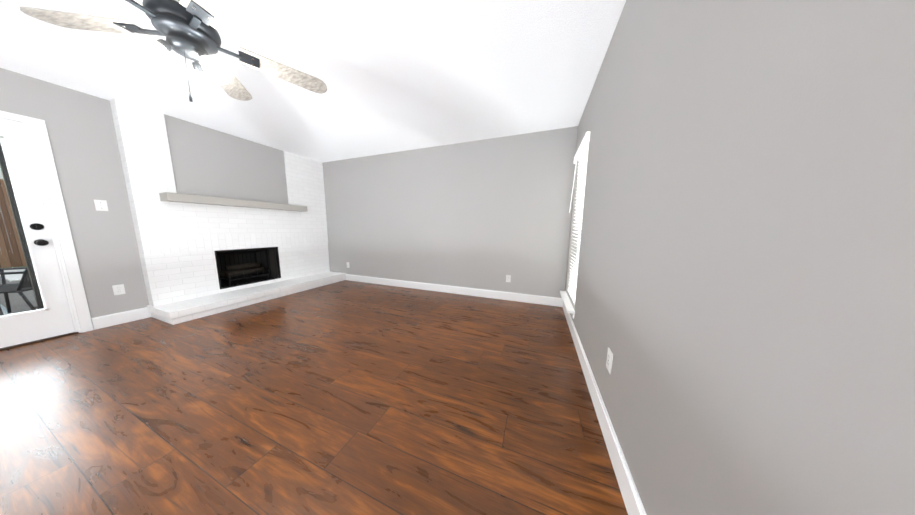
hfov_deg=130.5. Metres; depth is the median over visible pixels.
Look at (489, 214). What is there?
wall
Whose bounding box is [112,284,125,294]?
electrical outlet plate
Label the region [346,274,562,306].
baseboard
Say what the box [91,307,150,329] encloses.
baseboard
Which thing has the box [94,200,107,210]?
switch plate
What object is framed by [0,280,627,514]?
floor
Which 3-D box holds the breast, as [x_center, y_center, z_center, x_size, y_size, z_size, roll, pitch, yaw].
[-3.450,-0.627,3.543,0.502,2.440,2.310,3,8,20]
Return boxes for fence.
[0,179,25,267]
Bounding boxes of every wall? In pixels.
[0,68,148,328]
[322,126,577,297]
[565,0,914,514]
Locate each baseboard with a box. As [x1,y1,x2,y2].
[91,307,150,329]
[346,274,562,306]
[563,303,646,514]
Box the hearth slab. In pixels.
[147,271,345,324]
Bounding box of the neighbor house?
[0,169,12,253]
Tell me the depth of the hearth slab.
2.93 m
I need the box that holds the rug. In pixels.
[0,304,12,314]
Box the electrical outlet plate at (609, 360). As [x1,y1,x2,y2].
[606,348,612,373]
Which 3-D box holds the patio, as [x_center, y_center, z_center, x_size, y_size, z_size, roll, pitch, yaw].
[-19.939,-0.221,10.357,35.460,0.210,36.000,3,8,20]
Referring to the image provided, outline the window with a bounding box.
[560,132,589,318]
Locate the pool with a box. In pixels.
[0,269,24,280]
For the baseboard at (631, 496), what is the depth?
1.04 m
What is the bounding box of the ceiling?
[0,0,625,162]
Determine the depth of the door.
2.00 m
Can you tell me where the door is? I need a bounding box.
[0,110,93,350]
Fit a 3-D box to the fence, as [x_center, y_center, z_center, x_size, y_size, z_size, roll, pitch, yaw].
[-12.623,-1.222,7.986,0.150,2.562,17.122,3,8,20]
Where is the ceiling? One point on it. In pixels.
(398, 75)
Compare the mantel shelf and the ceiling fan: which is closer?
the ceiling fan
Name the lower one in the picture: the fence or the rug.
the rug
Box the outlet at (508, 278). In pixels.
[506,275,510,281]
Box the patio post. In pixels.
[0,142,43,308]
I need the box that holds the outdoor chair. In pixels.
[0,266,37,312]
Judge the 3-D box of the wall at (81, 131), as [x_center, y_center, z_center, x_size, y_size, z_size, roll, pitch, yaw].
[-3.962,-0.440,2.124,0.160,2.440,5.670,3,8,20]
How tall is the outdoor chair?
0.976 m
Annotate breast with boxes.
[110,98,329,305]
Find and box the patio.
[0,260,37,312]
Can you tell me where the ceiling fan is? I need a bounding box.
[20,0,326,101]
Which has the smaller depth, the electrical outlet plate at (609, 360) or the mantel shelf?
the electrical outlet plate at (609, 360)
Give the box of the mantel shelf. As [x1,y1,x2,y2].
[159,192,306,211]
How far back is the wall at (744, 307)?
0.42 m
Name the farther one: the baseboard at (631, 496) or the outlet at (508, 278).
the outlet at (508, 278)
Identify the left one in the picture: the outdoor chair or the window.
the outdoor chair

